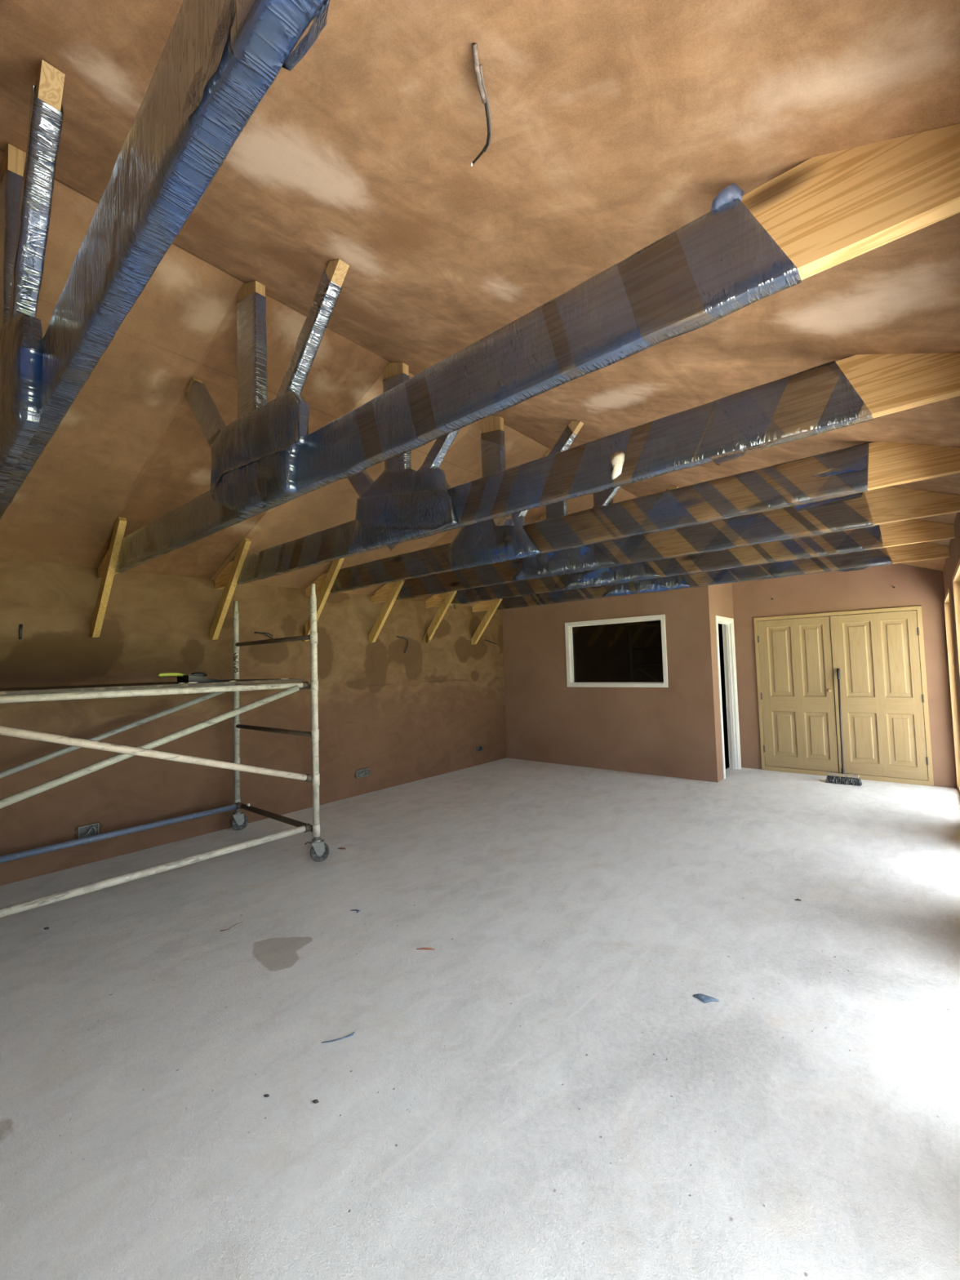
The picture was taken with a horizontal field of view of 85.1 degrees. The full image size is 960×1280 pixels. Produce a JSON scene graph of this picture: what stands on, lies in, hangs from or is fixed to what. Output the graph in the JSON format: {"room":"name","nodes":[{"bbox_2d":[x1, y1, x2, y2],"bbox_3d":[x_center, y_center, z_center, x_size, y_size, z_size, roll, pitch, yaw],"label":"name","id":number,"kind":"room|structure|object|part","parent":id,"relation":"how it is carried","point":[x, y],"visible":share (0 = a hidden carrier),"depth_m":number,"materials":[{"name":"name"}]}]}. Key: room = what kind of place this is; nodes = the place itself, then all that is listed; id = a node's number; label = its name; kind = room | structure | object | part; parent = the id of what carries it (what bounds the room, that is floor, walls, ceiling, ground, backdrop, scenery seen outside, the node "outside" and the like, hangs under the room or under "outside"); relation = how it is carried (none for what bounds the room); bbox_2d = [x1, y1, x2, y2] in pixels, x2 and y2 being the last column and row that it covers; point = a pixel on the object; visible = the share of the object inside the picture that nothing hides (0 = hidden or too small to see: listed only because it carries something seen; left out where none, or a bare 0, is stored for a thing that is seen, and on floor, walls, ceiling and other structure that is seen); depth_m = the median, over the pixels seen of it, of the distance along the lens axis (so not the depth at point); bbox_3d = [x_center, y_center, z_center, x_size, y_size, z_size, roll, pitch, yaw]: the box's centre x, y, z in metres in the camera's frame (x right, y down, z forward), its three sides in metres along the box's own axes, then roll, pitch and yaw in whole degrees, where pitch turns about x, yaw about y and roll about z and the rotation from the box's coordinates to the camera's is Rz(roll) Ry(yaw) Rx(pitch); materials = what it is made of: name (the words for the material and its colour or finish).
{"room":"hall under renovation","nodes":[
{"label":"hall under renovation","id":0,"kind":"room"},
{"bbox_2d":[0,557,506,885],"bbox_3d":[-1.986,0.635,5.752,0.120,2.400,7.220,-4,-4,40],"label":"wall","id":1,"kind":"structure","parent":0,"point":[422,712],"depth_m":4.96,"materials":[{"name":"paint"}]},
{"bbox_2d":[18,623,22,639],"bbox_3d":[-3.470,-0.064,3.951,0.025,0.120,0.024,-4,-4,40],"label":"cable","id":2,"kind":"object","parent":1,"relation":"attached to","point":[20,624],"visible":1,"depth_m":3.94,"materials":[{"name":"black plastic"}]},
{"bbox_2d":[74,821,102,839],"bbox_3d":[-3.141,1.541,4.203,0.026,0.142,0.194,-4,-4,40],"label":"box","id":3,"kind":"object","parent":1,"relation":"attached to","point":[86,830],"visible":0.77,"depth_m":4.20,"materials":[{"name":"metal"}]},
{"bbox_3d":[-3.150,1.540,4.209,0.002,0.100,0.135,-4,-4,40],"label":"plate","id":4,"kind":"part","parent":3,"relation":"part of","materials":[{"name":"grey metal"}]},
{"bbox_2d":[253,631,273,639],"bbox_3d":[-2.221,-0.045,5.389,0.194,0.074,0.041,1,-4,-39],"label":"cable","id":5,"kind":"object","parent":1,"relation":"attached to","point":[264,633],"visible":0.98,"depth_m":5.39,"materials":[{"name":"black plastic"}]},
{"bbox_2d":[354,767,370,778],"bbox_3d":[-1.398,1.592,6.256,0.027,0.113,0.244,-4,-4,40],"label":"box","id":6,"kind":"object","parent":1,"relation":"attached to","point":[364,772],"visible":1,"depth_m":6.26,"materials":[{"name":"metal"}]},
{"bbox_3d":[-1.406,1.594,6.263,0.002,0.084,0.185,-4,-4,40],"label":"plate","id":7,"kind":"part","parent":6,"relation":"part of","materials":[{"name":"grey metal"}]},
{"bbox_2d":[396,635,408,653],"bbox_3d":[-1.005,0.058,6.829,0.184,0.227,0.030,1,-4,-40],"label":"cable","id":8,"kind":"object","parent":1,"relation":"attached to","point":[397,636],"visible":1,"depth_m":6.85,"materials":[{"name":"black plastic"}]},
{"bbox_2d":[475,745,483,752],"bbox_3d":[0.000,1.645,7.902,0.027,0.095,0.153,-4,-4,40],"label":"box","id":9,"kind":"object","parent":1,"relation":"attached to","point":[479,748],"visible":1,"depth_m":7.90,"materials":[{"name":"metal"}]},
{"bbox_2d":[0,757,959,1279],"bbox_3d":[1.096,1.772,4.997,5.630,0.120,10.100,-4,-4,40],"label":"floor","id":10,"kind":"structure","parent":0,"point":[544,1091],"depth_m":2.09,"materials":[{"name":"concrete"}]},
{"bbox_2d":[0,583,328,917],"bbox_3d":[-2.563,0.658,3.711,1.466,2.190,2.479,-4,-4,40],"label":"scaffold tower","id":11,"kind":"object","parent":10,"relation":"on","point":[319,851],"visible":0.97,"depth_m":3.77,"materials":[{"name":"metal"}]},
{"bbox_2d":[0,678,305,694],"bbox_3d":[-2.597,0.328,3.693,1.220,0.016,2.280,-4,-4,40],"label":"board","id":12,"kind":"object","parent":11,"relation":"on","point":[166,684],"visible":0.89,"depth_m":3.45,"materials":[{"name":"brown wood"}]},
{"bbox_2d":[158,672,222,683],"bbox_3d":[-2.108,0.269,3.767,0.224,0.077,0.413,-4,-4,40],"label":"dustpan","id":13,"kind":"object","parent":12,"relation":"on","point":[194,677],"visible":0.99,"depth_m":3.71,"materials":[{"name":"black plastic"}]},
{"bbox_3d":[-2.148,0.245,3.654,0.027,0.037,0.188,-3,-3,31],"label":"handle","id":14,"kind":"part","parent":13,"relation":"part of","materials":[{"name":"plastic"}]},
{"bbox_3d":[-2.342,0.618,5.031,0.054,1.995,0.055,-4,-4,40],"label":"post","id":15,"kind":"part","parent":11,"relation":"part of","materials":[{"name":"silver metal"}]},
{"bbox_3d":[-1.314,0.546,4.159,0.054,1.995,0.055,-4,-4,40],"label":"post","id":16,"kind":"part","parent":11,"relation":"part of","materials":[{"name":"silver metal"}]},
{"bbox_2d":[321,1031,355,1043],"bbox_3d":[-0.575,1.618,2.125,0.134,0.005,0.018,0,-3,-25],"label":"strand","id":17,"kind":"object","parent":10,"relation":"on","point":[351,1034],"visible":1,"depth_m":2.12,"materials":[{"name":"grey plastic"}]},
{"bbox_2d":[416,947,435,950],"bbox_3d":[-0.288,1.641,2.781,0.101,0.006,0.018,-2,-3,5],"label":"wood splinter","id":18,"kind":"object","parent":10,"relation":"on","point":[427,948],"visible":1,"depth_m":2.78,"materials":[{"name":"brown wood"}]},
{"bbox_2d":[693,993,719,1002],"bbox_3d":[0.993,1.577,2.305,0.103,0.015,0.056,-4,-4,40],"label":"scrap","id":19,"kind":"object","parent":10,"relation":"on","point":[703,997],"visible":1,"depth_m":2.30,"materials":[{"name":"blue plastic"}]},
{"bbox_2d":[825,668,862,786],"bbox_3d":[4.312,1.009,6.238,0.345,1.337,0.406,-4,-4,40],"label":"broom","id":20,"kind":"object","parent":10,"relation":"on","point":[842,778],"visible":1,"depth_m":6.12,"materials":[{"name":"grey plastic"}]},
{"bbox_3d":[4.311,1.016,6.250,0.023,1.081,0.316,-4,-3,37],"label":"handle","id":21,"kind":"part","parent":20,"relation":"part of","materials":[{"name":"grey metal"}]},
{"bbox_2d":[840,768,844,777],"bbox_3d":[4.237,1.555,6.103,0.039,0.114,0.062,-4,-4,40],"label":"socket","id":22,"kind":"object","parent":20,"relation":"attached to","point":[842,771],"depth_m":6.09,"materials":[{"name":"black plastic"}]},
{"bbox_2d":[0,0,959,606],"bbox_3d":[1.101,-1.209,5.063,5.975,1.332,10.100,-4,-4,40],"label":"ceiling","id":23,"kind":"structure","parent":0,"point":[617,126],"depth_m":1.56,"materials":[{"name":"paint"}]},
{"bbox_2d":[0,0,329,519],"bbox_3d":[-1.710,-0.988,1.929,5.410,1.626,0.138,-4,-4,42],"label":"roof truss","id":24,"kind":"object","parent":23,"relation":"attached to","point":[219,60],"visible":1,"depth_m":1.05,"materials":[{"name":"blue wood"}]},
{"bbox_3d":[-1.710,-1.251,1.909,0.185,1.101,0.048,-4,-4,42],"label":"king post","id":25,"kind":"part","parent":24,"relation":"part of","materials":[{"name":"brown wood"}]},
{"bbox_2d":[470,42,492,166],"bbox_3d":[0.004,-1.178,1.172,0.047,0.066,0.300,-2,-3,-1],"label":"cable","id":26,"kind":"object","parent":23,"relation":"hanging from","point":[478,69],"visible":1,"depth_m":1.10,"materials":[{"name":"black plastic"}]},
{"bbox_2d":[90,123,959,638],"bbox_3d":[-1.138,-0.972,2.602,5.410,1.626,0.150,-4,-4,40],"label":"roof truss","id":27,"kind":"object","parent":23,"relation":"attached to","point":[828,211],"visible":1,"depth_m":1.47,"materials":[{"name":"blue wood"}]},
{"bbox_3d":[-1.129,-1.235,2.591,0.185,1.101,0.048,-4,-4,40],"label":"king post","id":28,"kind":"part","parent":27,"relation":"part of","materials":[{"name":"brown wood"}]},
{"bbox_3d":[0.558,-1.000,1.187,0.068,0.047,0.038,-4,-4,40],"label":"plastic knob","id":29,"kind":"part","parent":27,"relation":"part of","materials":[{"name":"blue plastic"}]},
{"bbox_2d":[209,352,959,639],"bbox_3d":[-0.530,-0.955,3.318,5.410,1.626,0.151,-4,-4,40],"label":"roof truss","id":30,"kind":"object","parent":23,"relation":"attached to","point":[403,504],"visible":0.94,"depth_m":2.38,"materials":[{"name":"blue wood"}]},
{"bbox_3d":[-0.521,-1.218,3.308,0.185,1.101,0.048,-4,-4,40],"label":"king post","id":31,"kind":"part","parent":30,"relation":"part of","materials":[{"name":"brown wood"}]},
{"bbox_2d":[302,415,959,641],"bbox_3d":[0.103,-0.937,4.064,5.410,1.626,0.143,-4,-4,40],"label":"roof truss","id":32,"kind":"object","parent":23,"relation":"attached to","point":[864,467],"visible":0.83,"depth_m":3.29,"materials":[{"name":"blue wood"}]},
{"bbox_3d":[0.110,-1.201,4.051,0.185,1.101,0.048,-4,-4,40],"label":"king post","id":33,"kind":"part","parent":32,"relation":"part of","materials":[{"name":"brown wood"}]},
{"bbox_2d":[368,449,959,642],"bbox_3d":[0.693,-0.921,4.759,5.410,1.626,0.129,-4,-4,40],"label":"roof truss","id":34,"kind":"object","parent":23,"relation":"attached to","point":[883,505],"visible":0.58,"depth_m":3.99,"materials":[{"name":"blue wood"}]},
{"bbox_2d":[423,485,955,644],"bbox_3d":[1.293,-0.904,5.465,5.410,1.626,0.126,-4,-4,40],"label":"roof truss","id":35,"kind":"object","parent":23,"relation":"attached to","point":[913,531],"visible":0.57,"depth_m":4.76,"materials":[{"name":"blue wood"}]},
{"bbox_2d":[471,542,949,644],"bbox_3d":[1.930,-0.886,6.215,5.410,1.626,0.128,-4,-4,40],"label":"roof truss","id":36,"kind":"object","parent":23,"relation":"attached to","point":[855,561],"visible":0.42,"depth_m":5.56,"materials":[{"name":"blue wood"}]},
{"bbox_2d":[502,585,719,782],"bbox_3d":[1.637,0.091,7.490,3.215,3.445,0.100,-4,-4,40],"label":"wall partition","id":37,"kind":"structure","parent":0,"point":[672,731],"depth_m":7.20,"materials":[{"name":"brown paint"}]},
{"bbox_2d":[564,614,668,687],"bbox_3d":[1.873,0.180,7.280,1.495,0.947,0.112,-4,-4,40],"label":"window","id":38,"kind":"structure","parent":37,"relation":"in","point":[568,626],"depth_m":7.26,"materials":[{"name":"white paint"}]},
{"bbox_2d":[710,582,741,781],"bbox_3d":[3.176,0.097,6.892,0.100,3.287,0.980,-4,-4,40],"label":"wall","id":39,"kind":"structure","parent":0,"point":[722,598],"depth_m":6.64,"materials":[{"name":"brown paint"}]},
{"bbox_2d":[715,615,741,778],"bbox_3d":[3.210,0.720,6.881,0.131,2.040,0.790,-4,-4,40],"label":"door","id":40,"kind":"structure","parent":39,"relation":"in","point":[728,634],"depth_m":7.10,"materials":[{"name":"white paint"}]},
{"bbox_2d":[572,614,928,774],"bbox_3d":[3.342,0.586,7.920,5.205,2.400,2.780,-4,-4,40],"label":"wall","id":41,"kind":"structure","parent":0,"point":[623,652],"depth_m":10.10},
{"bbox_2d":[732,563,957,788],"bbox_3d":[4.368,0.049,6.603,2.295,3.287,0.120,-4,-4,40],"label":"wall","id":42,"kind":"structure","parent":0,"point":[872,588],"depth_m":6.37,"materials":[{"name":"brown paint"}]},
{"bbox_2d":[753,605,933,786],"bbox_3d":[4.410,0.671,6.486,1.735,2.030,0.160,-4,-4,40],"label":"door","id":43,"kind":"structure","parent":42,"relation":"in","point":[875,652],"depth_m":6.38,"materials":[{"name":"brown wood"}]},
{"bbox_3d":[3.949,0.281,6.871,0.273,0.913,0.031,-4,-4,40],"label":"panel","id":44,"kind":"part","parent":43,"relation":"part of","materials":[{"name":"brown wood"}]},
{"bbox_3d":[3.976,1.223,6.825,0.273,0.585,0.031,-4,-4,40],"label":"panel","id":45,"kind":"part","parent":43,"relation":"part of","materials":[{"name":"brown wood"}]},
{"bbox_3d":[4.096,0.686,6.739,0.623,1.922,0.035,-4,-4,40],"label":"rail","id":46,"kind":"part","parent":43,"relation":"part of","materials":[{"name":"brown wood"}]},
{"bbox_3d":[4.225,0.262,6.638,0.250,0.913,0.031,-4,-4,40],"label":"panel","id":47,"kind":"part","parent":43,"relation":"part of","materials":[{"name":"brown wood"}]},
{"bbox_3d":[4.252,1.204,6.592,0.250,0.585,0.031,-4,-4,40],"label":"panel","id":48,"kind":"part","parent":43,"relation":"part of","materials":[{"name":"brown wood"}]},
{"bbox_3d":[4.579,0.234,6.324,0.277,0.908,0.031,-4,-4,40],"label":"panel","id":49,"kind":"part","parent":43,"relation":"part of","materials":[{"name":"brown wood"}]},
{"bbox_3d":[4.606,1.171,6.279,0.277,0.600,0.031,-4,-4,40],"label":"panel","id":50,"kind":"part","parent":43,"relation":"part of","materials":[{"name":"brown wood"}]},
{"bbox_3d":[4.723,0.642,6.195,0.620,1.922,0.035,-4,-4,40],"label":"rail","id":51,"kind":"part","parent":43,"relation":"part of","materials":[{"name":"brown wood"}]},
{"bbox_3d":[4.850,0.215,6.094,0.250,0.908,0.031,-4,-4,40],"label":"panel","id":52,"kind":"part","parent":43,"relation":"part of","materials":[{"name":"brown wood"}]},
{"bbox_3d":[4.878,1.152,6.049,0.250,0.600,0.031,-4,-4,40],"label":"panel","id":53,"kind":"part","parent":43,"relation":"part of","materials":[{"name":"brown wood"}]},
{"bbox_2d":[942,511,959,789],"bbox_3d":[2.619,0.352,2.636,0.130,2.400,8.420,-4,-4,40],"label":"wall","id":54,"kind":"structure","parent":0,"point":[951,562],"depth_m":4.36,"materials":[{"name":"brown paint"}]},
{"bbox_2d":[943,587,959,791],"bbox_3d":[4.746,0.576,5.122,0.162,2.070,1.470,-4,-4,40],"label":"window","id":55,"kind":"structure","parent":54,"relation":"in","point":[948,602],"depth_m":5.68,"materials":[{"name":"beige wood"}]},
{"bbox_2d":[952,559,959,677],"bbox_3d":[3.364,0.537,3.494,0.162,2.070,1.200,-4,-4,40],"label":"window","id":56,"kind":"structure","parent":54,"relation":"in","point":[956,578],"depth_m":4.00,"materials":[{"name":"beige wood"}]}
]}

